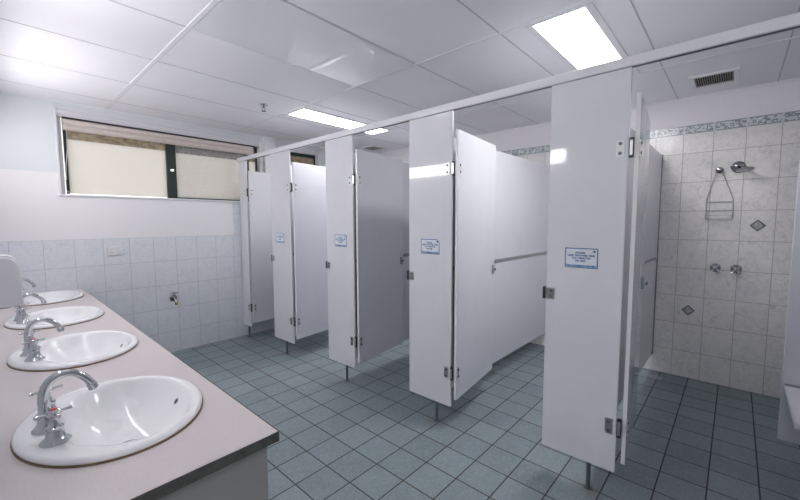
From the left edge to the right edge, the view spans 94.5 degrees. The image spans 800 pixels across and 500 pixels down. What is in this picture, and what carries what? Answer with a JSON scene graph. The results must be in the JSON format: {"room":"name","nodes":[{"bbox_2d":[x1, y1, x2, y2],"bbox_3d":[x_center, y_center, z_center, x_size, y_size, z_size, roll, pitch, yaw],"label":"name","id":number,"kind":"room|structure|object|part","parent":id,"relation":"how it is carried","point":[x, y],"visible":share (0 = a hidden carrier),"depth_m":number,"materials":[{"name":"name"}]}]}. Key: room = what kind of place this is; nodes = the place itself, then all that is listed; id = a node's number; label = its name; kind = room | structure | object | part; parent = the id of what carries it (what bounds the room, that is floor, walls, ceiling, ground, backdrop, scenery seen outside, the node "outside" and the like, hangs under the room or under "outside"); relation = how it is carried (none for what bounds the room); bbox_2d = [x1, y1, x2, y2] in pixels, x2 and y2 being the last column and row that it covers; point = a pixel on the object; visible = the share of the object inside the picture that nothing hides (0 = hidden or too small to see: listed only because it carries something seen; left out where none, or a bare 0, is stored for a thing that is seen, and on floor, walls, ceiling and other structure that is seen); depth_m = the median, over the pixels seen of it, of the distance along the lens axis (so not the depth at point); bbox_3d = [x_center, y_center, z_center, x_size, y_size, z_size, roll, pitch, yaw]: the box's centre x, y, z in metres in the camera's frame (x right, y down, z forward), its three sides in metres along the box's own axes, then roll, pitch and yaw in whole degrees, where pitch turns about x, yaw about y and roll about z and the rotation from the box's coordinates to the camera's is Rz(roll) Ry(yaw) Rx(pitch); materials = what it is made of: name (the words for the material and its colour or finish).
{"room":"public restroom","nodes":[
{"label":"public restroom","id":0,"kind":"room"},
{"bbox_2d":[0,92,325,352],"bbox_3d":[-1.951,-0.170,4.439,0.150,2.410,4.392,4,6,42],"label":"wall","id":1,"kind":"structure","parent":0,"point":[191,249],"depth_m":3.57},
{"bbox_2d":[107,247,122,255],"bbox_3d":[-2.698,0.010,3.498,0.021,0.078,0.115,4,6,42],"label":"power outlet","id":2,"kind":"object","parent":1,"relation":"attached to","point":[110,250],"visible":1,"depth_m":3.49,"materials":[{"name":"white plastic"}]},
{"bbox_2d":[170,292,177,304],"bbox_3d":[-2.349,0.505,3.861,0.103,0.129,0.068,4,6,42],"label":"tap","id":3,"kind":"object","parent":1,"relation":"attached to","point":[172,297],"visible":1,"depth_m":3.86,"materials":[{"name":"silver metal"}]},
{"bbox_2d":[262,136,274,172],"bbox_3d":[-1.619,-0.985,4.587,0.060,0.810,0.135,4,6,42],"label":"trim","id":4,"kind":"structure","parent":1,"relation":"attached to","point":[268,143],"depth_m":4.53,"materials":[{"name":"white"}]},
{"bbox_2d":[275,143,318,165],"bbox_3d":[-1.401,-0.991,4.949,0.129,0.764,0.697,4,6,42],"label":"window","id":5,"kind":"structure","parent":1,"relation":"in","point":[302,155],"depth_m":5.04,"materials":[{"name":"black metal"}]},
{"bbox_2d":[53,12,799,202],"bbox_3d":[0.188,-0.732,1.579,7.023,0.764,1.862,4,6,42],"label":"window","id":6,"kind":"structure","parent":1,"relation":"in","point":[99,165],"depth_m":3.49,"materials":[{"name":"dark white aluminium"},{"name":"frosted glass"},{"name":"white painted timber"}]},
{"bbox_3d":[-2.705,-0.770,3.586,0.006,0.480,0.772,4,6,42],"label":"pane","id":7,"kind":"part","parent":6,"relation":"part of","materials":[{"name":"beige glass"}]},
{"bbox_3d":[-2.350,-0.532,3.903,0.089,0.018,1.862,4,6,42],"label":"sill","id":8,"kind":"part","parent":6,"relation":"part of","materials":[{"name":"white"}]},
{"bbox_2d":[62,116,254,192],"bbox_3d":[-2.367,-0.882,3.877,0.051,0.664,1.773,4,6,42],"label":"window blind","id":9,"kind":"object","parent":6,"relation":"attached to","point":[68,124],"visible":0.98,"depth_m":3.68,"materials":[{"name":"grey plastic"}]},
{"bbox_3d":[-2.928,-0.819,3.228,0.006,0.642,0.055,4,6,42],"label":"pull cord","id":10,"kind":"part","parent":9,"relation":"part of","materials":[{"name":"white plastic"}]},
{"bbox_3d":[-2.136,-0.817,4.212,0.006,0.473,0.745,4,6,42],"label":"pane","id":11,"kind":"part","parent":6,"relation":"part of","materials":[{"name":"beige glass"}]},
{"bbox_3d":[-1.821,-0.845,4.559,0.006,0.473,0.095,4,6,42],"label":"pane","id":12,"kind":"part","parent":6,"relation":"part of","materials":[{"name":"beige glass"}]},
{"bbox_3d":[0.670,-0.875,2.015,6.908,0.046,0.042,4,6,42],"label":"head rail","id":13,"kind":"part","parent":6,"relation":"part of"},
{"bbox_2d":[0,0,799,153],"bbox_3d":[0.307,-1.217,1.596,7.218,0.132,5.432,4,6,42],"label":"ceiling","id":14,"kind":"structure","parent":0,"point":[211,64],"depth_m":2.31,"materials":[{"name":"white"}]},
{"bbox_2d":[259,103,267,111],"bbox_3d":[-1.210,-1.260,3.284,0.072,0.060,0.072,4,6,42],"label":"sprinkler","id":15,"kind":"object","parent":14,"relation":"attached to","point":[261,104],"visible":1,"depth_m":3.27,"materials":[{"name":"silver metal"}]},
{"bbox_2d":[285,107,390,134],"bbox_3d":[-0.605,-1.335,3.887,0.330,0.007,1.145,4,6,42],"label":"recessed light","id":16,"kind":"object","parent":14,"relation":"in","point":[305,113],"visible":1,"depth_m":3.75,"materials":[{"name":"white plastic"}]},
{"bbox_2d":[360,145,386,150],"bbox_3d":[-0.378,-1.436,5.213,0.280,0.014,0.260,4,6,42],"label":"ceiling vent","id":17,"kind":"object","parent":14,"relation":"in","point":[371,147],"visible":1,"depth_m":5.21,"materials":[{"name":"grey metal"}]},
{"bbox_2d":[364,146,381,149],"bbox_3d":[-0.378,-1.437,5.213,0.211,0.009,0.200,4,6,42],"label":"grille","id":18,"kind":"object","parent":17,"relation":"attached to","point":[366,147],"depth_m":5.22,"materials":[{"name":"grey metal"}]},
{"bbox_3d":[0.660,-1.188,1.981,6.908,0.012,4.092,4,6,42],"label":"edge trim","id":19,"kind":"part","parent":14,"relation":"part of","materials":[{"name":"white"}]},
{"bbox_2d":[525,2,638,74],"bbox_3d":[1.171,-1.214,2.281,0.330,0.007,1.145,4,6,42],"label":"recessed light","id":20,"kind":"object","parent":14,"relation":"in","point":[580,37],"visible":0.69,"depth_m":2.08,"materials":[{"name":"white plastic"}]},
{"bbox_2d":[534,8,620,68],"bbox_3d":[1.171,-1.216,2.281,0.256,0.005,1.109,4,6,42],"label":"diffuser","id":21,"kind":"object","parent":20,"relation":"attached to","point":[576,35],"depth_m":2.09,"materials":[{"name":"white plastic"}]},
{"bbox_2d":[688,67,739,89],"bbox_3d":[2.295,-1.248,2.704,0.275,0.014,0.313,4,6,42],"label":"ceiling vent","id":22,"kind":"object","parent":14,"relation":"in","point":[731,75],"visible":1,"depth_m":2.69,"materials":[{"name":"grey metal"}]},
{"bbox_2d":[695,71,732,87],"bbox_3d":[2.295,-1.249,2.704,0.206,0.009,0.253,4,6,42],"label":"grille","id":23,"kind":"object","parent":22,"relation":"attached to","point":[724,77],"depth_m":2.72,"materials":[{"name":"grey metal"}]},
{"bbox_2d":[171,328,799,499],"bbox_3d":[0.314,1.299,1.793,7.218,0.120,5.432,4,6,42],"label":"floor","id":24,"kind":"structure","parent":0,"point":[368,436],"depth_m":2.39,"materials":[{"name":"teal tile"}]},
{"bbox_2d":[158,447,268,499],"bbox_3d":[-1.817,0.853,2.025,3.382,0.746,0.583,4,6,42],"label":"vanity cabinet","id":25,"kind":"object","parent":24,"relation":"on","point":[246,478],"visible":0.02,"depth_m":1.00,"materials":[{"name":"grey laminate"}]},
{"bbox_2d":[0,289,278,499],"bbox_3d":[-1.808,0.467,1.988,3.409,0.029,0.588,4,6,42],"label":"countertop","id":26,"kind":"structure","parent":25,"relation":"on","point":[224,432],"depth_m":1.05,"materials":[{"name":"laminate"}]},
{"bbox_2d":[21,278,36,300],"bbox_3d":[-2.861,0.293,2.808,0.273,0.158,0.151,4,6,42],"label":"faucet","id":27,"kind":"object","parent":26,"relation":"on","point":[31,282],"visible":0.24,"depth_m":2.83,"materials":[{"name":"silver metal"}]},
{"bbox_3d":[-2.858,0.255,2.809,0.024,0.083,0.130,4,6,42],"label":"spout","id":28,"kind":"part","parent":27,"relation":"part of","materials":[{"name":"silver metal"}]},
{"bbox_2d":[13,293,46,323],"bbox_3d":[-2.228,0.336,2.228,0.273,0.158,0.151,4,6,42],"label":"faucet","id":29,"kind":"object","parent":26,"relation":"on","point":[22,316],"visible":0.84,"depth_m":2.18,"materials":[{"name":"silver metal"}]},
{"bbox_3d":[-2.259,0.375,2.197,0.060,0.085,0.060,4,6,42],"label":"spout","id":30,"kind":"part","parent":29,"relation":"part of","materials":[{"name":"silver metal"}]},
{"bbox_2d":[14,307,31,323],"bbox_3d":[-2.178,0.377,2.140,0.077,0.091,0.077,4,6,42],"label":"tap","id":31,"kind":"object","parent":29,"relation":"on","point":[23,319],"depth_m":2.13,"materials":[{"name":"silver metal"}]},
{"bbox_3d":[-2.225,0.299,2.228,0.024,0.083,0.130,4,6,42],"label":"spout","id":32,"kind":"part","parent":29,"relation":"part of","materials":[{"name":"silver metal"}]},
{"bbox_2d":[18,317,64,361],"bbox_3d":[-1.598,0.379,1.653,0.273,0.158,0.151,4,6,42],"label":"faucet","id":33,"kind":"object","parent":26,"relation":"on","point":[31,349],"visible":1,"depth_m":1.61,"materials":[{"name":"silver metal"}]},
{"bbox_3d":[-1.629,0.418,1.622,0.060,0.085,0.060,4,6,42],"label":"spout","id":34,"kind":"part","parent":33,"relation":"part of","materials":[{"name":"silver metal"}]},
{"bbox_2d":[18,329,41,350],"bbox_3d":[-1.693,0.410,1.696,0.077,0.091,0.077,4,6,42],"label":"tap","id":35,"kind":"object","parent":33,"relation":"on","point":[33,331],"depth_m":1.69,"materials":[{"name":"silver metal"}]},
{"bbox_2d":[21,338,45,361],"bbox_3d":[-1.548,0.420,1.565,0.077,0.091,0.077,4,6,42],"label":"tap","id":36,"kind":"object","parent":33,"relation":"on","point":[34,354],"depth_m":1.55,"materials":[{"name":"silver metal"}]},
{"bbox_3d":[-1.595,0.342,1.653,0.024,0.083,0.130,4,6,42],"label":"spout","id":37,"kind":"part","parent":33,"relation":"part of","materials":[{"name":"silver metal"}]},
{"bbox_2d":[23,291,83,305],"bbox_3d":[-2.783,0.433,2.905,0.578,0.140,0.463,4,6,42],"label":"basin","id":38,"kind":"object","parent":26,"relation":"in","point":[52,297],"visible":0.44,"depth_m":3.05,"materials":[{"name":"white ceramic"}]},
{"bbox_2d":[3,306,104,329],"bbox_3d":[-2.150,0.477,2.324,0.578,0.140,0.463,4,6,42],"label":"basin","id":39,"kind":"object","parent":26,"relation":"in","point":[71,315],"visible":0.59,"depth_m":2.44,"materials":[{"name":"white ceramic"}]},
{"bbox_2d":[28,369,98,448],"bbox_3d":[-0.966,0.423,1.068,0.273,0.158,0.151,4,6,42],"label":"faucet","id":40,"kind":"object","parent":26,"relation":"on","point":[48,415],"visible":1,"depth_m":1.02,"materials":[{"name":"silver metal"}]},
{"bbox_3d":[-0.996,0.462,1.037,0.060,0.085,0.060,4,6,42],"label":"spout","id":41,"kind":"part","parent":40,"relation":"part of","materials":[{"name":"silver metal"}]},
{"bbox_2d":[28,384,62,420],"bbox_3d":[-1.061,0.454,1.111,0.077,0.091,0.077,4,6,42],"label":"tap","id":42,"kind":"object","parent":40,"relation":"on","point":[52,401],"depth_m":1.11,"materials":[{"name":"silver metal"}]},
{"bbox_2d":[33,405,72,448],"bbox_3d":[-0.916,0.464,0.980,0.077,0.091,0.077,4,6,42],"label":"tap","id":43,"kind":"object","parent":40,"relation":"on","point":[55,435],"depth_m":0.97,"materials":[{"name":"silver metal"}]},
{"bbox_3d":[-0.963,0.386,1.069,0.024,0.083,0.130,4,6,42],"label":"spout","id":44,"kind":"part","parent":40,"relation":"part of","materials":[{"name":"silver metal"}]},
{"bbox_2d":[6,330,138,371],"bbox_3d":[-1.520,0.520,1.749,0.578,0.140,0.463,4,6,42],"label":"basin","id":45,"kind":"object","parent":26,"relation":"in","point":[79,349],"visible":0.76,"depth_m":1.84,"materials":[{"name":"white ceramic"}]},
{"bbox_2d":[10,375,202,468],"bbox_3d":[-0.888,0.564,1.165,0.578,0.140,0.463,4,6,42],"label":"basin","id":46,"kind":"object","parent":26,"relation":"in","point":[121,418],"visible":0.92,"depth_m":1.23,"materials":[{"name":"white ceramic"}]},
{"bbox_2d":[238,161,252,337],"bbox_3d":[-1.809,0.009,4.346,0.180,2.066,0.044,4,6,42],"label":"pilaster","id":47,"kind":"object","parent":24,"relation":"on","point":[243,181],"visible":1,"depth_m":4.32,"materials":[{"name":"white laminate"}]},
{"bbox_2d":[246,171,273,322],"bbox_3d":[-1.530,-0.042,4.517,0.048,1.760,0.662,3,6,39],"label":"door","id":48,"kind":"structure","parent":47,"relation":"attached to","point":[258,190],"depth_m":4.36,"materials":[{"name":"white laminate"}]},
{"bbox_2d":[270,150,294,354],"bbox_3d":[-1.212,0.050,3.806,0.389,2.066,0.044,4,6,42],"label":"pilaster","id":49,"kind":"object","parent":24,"relation":"on","point":[280,165],"visible":1,"depth_m":3.77,"materials":[{"name":"white laminate"}]},
{"bbox_2d":[276,233,283,242],"bbox_3d":[-1.228,-0.124,3.789,0.155,0.100,0.002,4,6,42],"label":"notice sign","id":50,"kind":"object","parent":49,"relation":"attached to","point":[279,236],"visible":1,"depth_m":3.79,"materials":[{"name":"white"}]},
{"bbox_2d":[290,162,328,338],"bbox_3d":[-0.859,0.004,3.909,0.048,1.760,0.662,3,6,37],"label":"door","id":51,"kind":"structure","parent":49,"relation":"attached to","point":[308,185],"depth_m":3.81,"materials":[{"name":"white laminate"}]},
{"bbox_2d":[325,135,355,380],"bbox_3d":[-0.512,0.097,3.173,0.374,2.066,0.044,4,6,42],"label":"pilaster","id":52,"kind":"object","parent":24,"relation":"on","point":[339,152],"visible":1,"depth_m":3.14,"materials":[{"name":"white laminate"}]},
{"bbox_2d":[335,235,346,246],"bbox_3d":[-0.504,-0.079,3.134,0.155,0.100,0.002,4,6,42],"label":"notice sign","id":53,"kind":"object","parent":52,"relation":"attached to","point":[340,240],"visible":1,"depth_m":3.13,"materials":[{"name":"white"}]},
{"bbox_2d":[352,149,403,362],"bbox_3d":[-0.166,0.051,3.282,0.048,1.760,0.662,3,6,37],"label":"door","id":54,"kind":"structure","parent":52,"relation":"attached to","point":[378,179],"depth_m":3.25,"materials":[{"name":"white laminate"}]},
{"bbox_2d":[407,110,453,421],"bbox_3d":[0.200,0.145,2.529,0.375,2.066,0.044,4,6,42],"label":"pilaster","id":55,"kind":"object","parent":24,"relation":"on","point":[431,138],"visible":1,"depth_m":2.50,"materials":[{"name":"white laminate"}]},
{"bbox_3d":[0.081,0.180,2.622,0.045,0.061,0.004,4,6,42],"label":"strike plate","id":56,"kind":"part","parent":55,"relation":"part of","materials":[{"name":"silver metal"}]},
{"bbox_2d":[421,239,438,254],"bbox_3d":[0.203,-0.023,2.495,0.155,0.100,0.002,4,6,42],"label":"notice sign","id":57,"kind":"object","parent":55,"relation":"attached to","point":[428,246],"visible":1,"depth_m":2.49,"materials":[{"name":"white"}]},
{"bbox_3d":[0.307,0.815,2.466,0.033,0.078,0.004,4,6,42],"label":"hinge plate","id":58,"kind":"part","parent":55,"relation":"part of","materials":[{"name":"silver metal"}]},
{"bbox_3d":[0.304,-0.519,2.362,0.033,0.078,0.004,4,6,42],"label":"hinge plate","id":59,"kind":"part","parent":55,"relation":"part of","materials":[{"name":"white metal"}]},
{"bbox_2d":[450,129,495,399],"bbox_3d":[0.544,0.099,2.637,0.048,1.760,0.662,3,6,37],"label":"door","id":60,"kind":"structure","parent":55,"relation":"attached to","point":[474,168],"depth_m":2.58,"materials":[{"name":"white laminate"}]},
{"bbox_2d":[542,67,632,489],"bbox_3d":[0.918,0.194,1.880,0.373,2.066,0.044,4,6,42],"label":"pilaster","id":61,"kind":"object","parent":24,"relation":"on","point":[591,116],"visible":1,"depth_m":1.85,"materials":[{"name":"white laminate"}]},
{"bbox_3d":[0.799,0.229,1.972,0.045,0.061,0.004,4,6,42],"label":"strike plate","id":62,"kind":"part","parent":61,"relation":"part of","materials":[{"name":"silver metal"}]},
{"bbox_2d":[565,247,597,268],"bbox_3d":[0.909,0.041,1.858,0.155,0.100,0.002,4,6,42],"label":"notice sign","id":63,"kind":"object","parent":61,"relation":"attached to","point":[574,257],"visible":1,"depth_m":1.85,"materials":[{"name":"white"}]},
{"bbox_3d":[1.025,0.864,1.818,0.033,0.078,0.004,4,6,42],"label":"hinge plate","id":64,"kind":"part","parent":61,"relation":"part of","materials":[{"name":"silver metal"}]},
{"bbox_3d":[1.021,-0.470,1.714,0.033,0.078,0.004,4,6,42],"label":"hinge plate","id":65,"kind":"part","parent":61,"relation":"part of","materials":[{"name":"white metal"}]},
{"bbox_2d":[616,92,650,464],"bbox_3d":[1.272,0.148,1.980,0.048,1.760,0.662,3,6,39],"label":"shower door","id":66,"kind":"structure","parent":61,"relation":"attached to","point":[639,145],"depth_m":1.81,"materials":[{"name":"white laminate"}]},
{"bbox_2d":[649,374,661,378],"bbox_3d":[2.248,1.117,3.254,0.092,0.004,0.092,4,6,42],"label":"floor drain","id":67,"kind":"object","parent":24,"relation":"on","point":[651,375],"visible":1,"depth_m":3.25,"materials":[{"name":"grey metal"}]},
{"bbox_2d":[380,79,799,397],"bbox_3d":[2.087,-0.119,3.639,6.908,2.410,0.154,4,6,42],"label":"wall","id":68,"kind":"structure","parent":0,"point":[725,328],"depth_m":3.03,"materials":[{"name":"grey tile"}]},
{"bbox_2d":[291,166,295,335],"bbox_3d":[-0.519,-0.030,4.548,0.030,1.805,2.024,4,6,42],"label":"divider","id":69,"kind":"object","parent":68,"relation":"attached to","point":[291,166],"visible":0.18,"depth_m":3.88,"materials":[{"name":"white laminate"}]},
{"bbox_3d":[-0.522,-0.476,4.512,0.018,0.900,2.020,4,6,42],"label":"panel","id":70,"kind":"part","parent":69,"relation":"part of","materials":[{"name":"white laminate"}]},
{"bbox_3d":[-0.519,0.432,4.583,0.018,0.862,2.020,4,6,42],"label":"panel","id":71,"kind":"part","parent":69,"relation":"part of","materials":[{"name":"white laminate"}]},
{"bbox_2d":[354,154,408,357],"bbox_3d":[0.199,0.019,3.898,0.030,1.805,2.024,4,6,42],"label":"divider","id":72,"kind":"object","parent":68,"relation":"attached to","point":[405,165],"visible":0.16,"depth_m":3.71,"materials":[{"name":"white laminate"}]},
{"bbox_3d":[0.197,-0.427,3.862,0.018,0.900,2.020,4,6,42],"label":"panel","id":73,"kind":"part","parent":72,"relation":"part of","materials":[{"name":"white laminate"}]},
{"bbox_3d":[0.199,0.481,3.933,0.018,0.862,2.020,4,6,42],"label":"panel","id":74,"kind":"part","parent":72,"relation":"part of","materials":[{"name":"white laminate"}]},
{"bbox_2d":[452,138,549,386],"bbox_3d":[0.918,0.068,3.249,0.030,1.805,2.024,4,6,42],"label":"divider","id":75,"kind":"object","parent":68,"relation":"attached to","point":[521,184],"visible":0.52,"depth_m":3.42,"materials":[{"name":"white laminate"}]},
{"bbox_3d":[0.918,0.530,3.283,0.018,0.862,2.020,4,6,42],"label":"panel","id":76,"kind":"part","parent":75,"relation":"part of","materials":[{"name":"white laminate"}]},
{"bbox_3d":[0.915,-0.378,3.212,0.018,0.900,2.020,4,6,42],"label":"panel","id":77,"kind":"part","parent":75,"relation":"part of","materials":[{"name":"white laminate"}]},
{"bbox_2d":[618,127,662,405],"bbox_3d":[1.636,0.117,2.599,0.030,1.805,2.024,4,6,42],"label":"divider","id":78,"kind":"object","parent":68,"relation":"attached to","point":[655,167],"visible":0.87,"depth_m":2.97,"materials":[{"name":"white laminate"}]},
{"bbox_3d":[1.636,0.579,2.634,0.018,0.862,2.020,4,6,42],"label":"panel","id":79,"kind":"part","parent":78,"relation":"part of","materials":[{"name":"white laminate"}]},
{"bbox_3d":[1.634,-0.330,2.562,0.018,0.900,2.020,4,6,42],"label":"panel","id":80,"kind":"part","parent":78,"relation":"part of","materials":[{"name":"white laminate"}]},
{"bbox_2d":[710,263,720,272],"bbox_3d":[2.602,0.149,3.054,0.072,0.072,0.060,4,6,42],"label":"tap","id":81,"kind":"object","parent":68,"relation":"attached to","point":[714,267],"visible":1,"depth_m":3.05,"materials":[{"name":"silver metal"}]},
{"bbox_2d":[705,171,733,218],"bbox_3d":[2.588,-0.457,2.990,0.172,0.418,0.090,4,6,42],"label":"rack","id":82,"kind":"object","parent":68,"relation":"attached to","point":[716,171],"visible":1,"depth_m":2.99,"materials":[{"name":"grey metal"}]},
{"bbox_2d":[715,167,723,172],"bbox_3d":[2.595,-0.651,3.004,0.052,0.052,0.048,4,6,42],"label":"wall hook","id":83,"kind":"object","parent":68,"relation":"attached to","point":[719,169],"visible":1,"depth_m":2.99,"materials":[{"name":"silver metal"}]},
{"bbox_2d":[730,265,741,273],"bbox_3d":[2.697,0.156,2.967,0.072,0.072,0.060,4,6,42],"label":"tap","id":84,"kind":"object","parent":68,"relation":"attached to","point":[736,269],"visible":1,"depth_m":2.96,"materials":[{"name":"silver metal"}]},
{"bbox_2d":[730,161,754,172],"bbox_3d":[2.657,-0.653,2.868,0.106,0.095,0.201,2,5,22],"label":"shower","id":85,"kind":"object","parent":68,"relation":"attached to","point":[739,166],"visible":1,"depth_m":2.88,"materials":[{"name":"silver metal"}]},
{"bbox_3d":[2.355,0.165,1.949,0.030,1.805,2.024,4,6,42],"label":"divider","id":86,"kind":"object","parent":68,"relation":"attached to","visible":0},
{"bbox_2d":[777,156,799,444],"bbox_3d":[2.126,0.153,1.871,0.213,1.757,0.018,4,6,42],"label":"panel","id":87,"kind":"object","parent":86,"relation":"attached to","point":[786,431],"visible":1,"depth_m":1.94,"materials":[{"name":"white laminate"}]},
{"bbox_2d":[784,384,799,429],"bbox_3d":[1.956,0.834,1.728,0.204,0.208,0.498,4,6,42],"label":"shower bench","id":88,"kind":"object","parent":86,"relation":"attached to","point":[792,392],"visible":1,"depth_m":1.79,"materials":[{"name":"white plastic"}]},
{"bbox_3d":[2.120,0.720,1.900,0.200,0.008,0.010,4,6,42],"label":"trim","id":89,"kind":"part","parent":88,"relation":"part of","materials":[{"name":"silver metal"}]},
{"bbox_3d":[-2.035,0.047,1.660,3.468,2.410,0.150,4,6,42],"label":"wall","id":90,"kind":"structure","parent":0,"visible":0},
{"bbox_2d":[0,254,22,308],"bbox_3d":[-1.442,0.114,1.316,0.110,0.196,0.130,4,6,42],"label":"soap dispenser","id":91,"kind":"object","parent":90,"relation":"attached to","point":[11,294],"visible":1,"depth_m":1.31,"materials":[{"name":"white plastic"}]}
]}

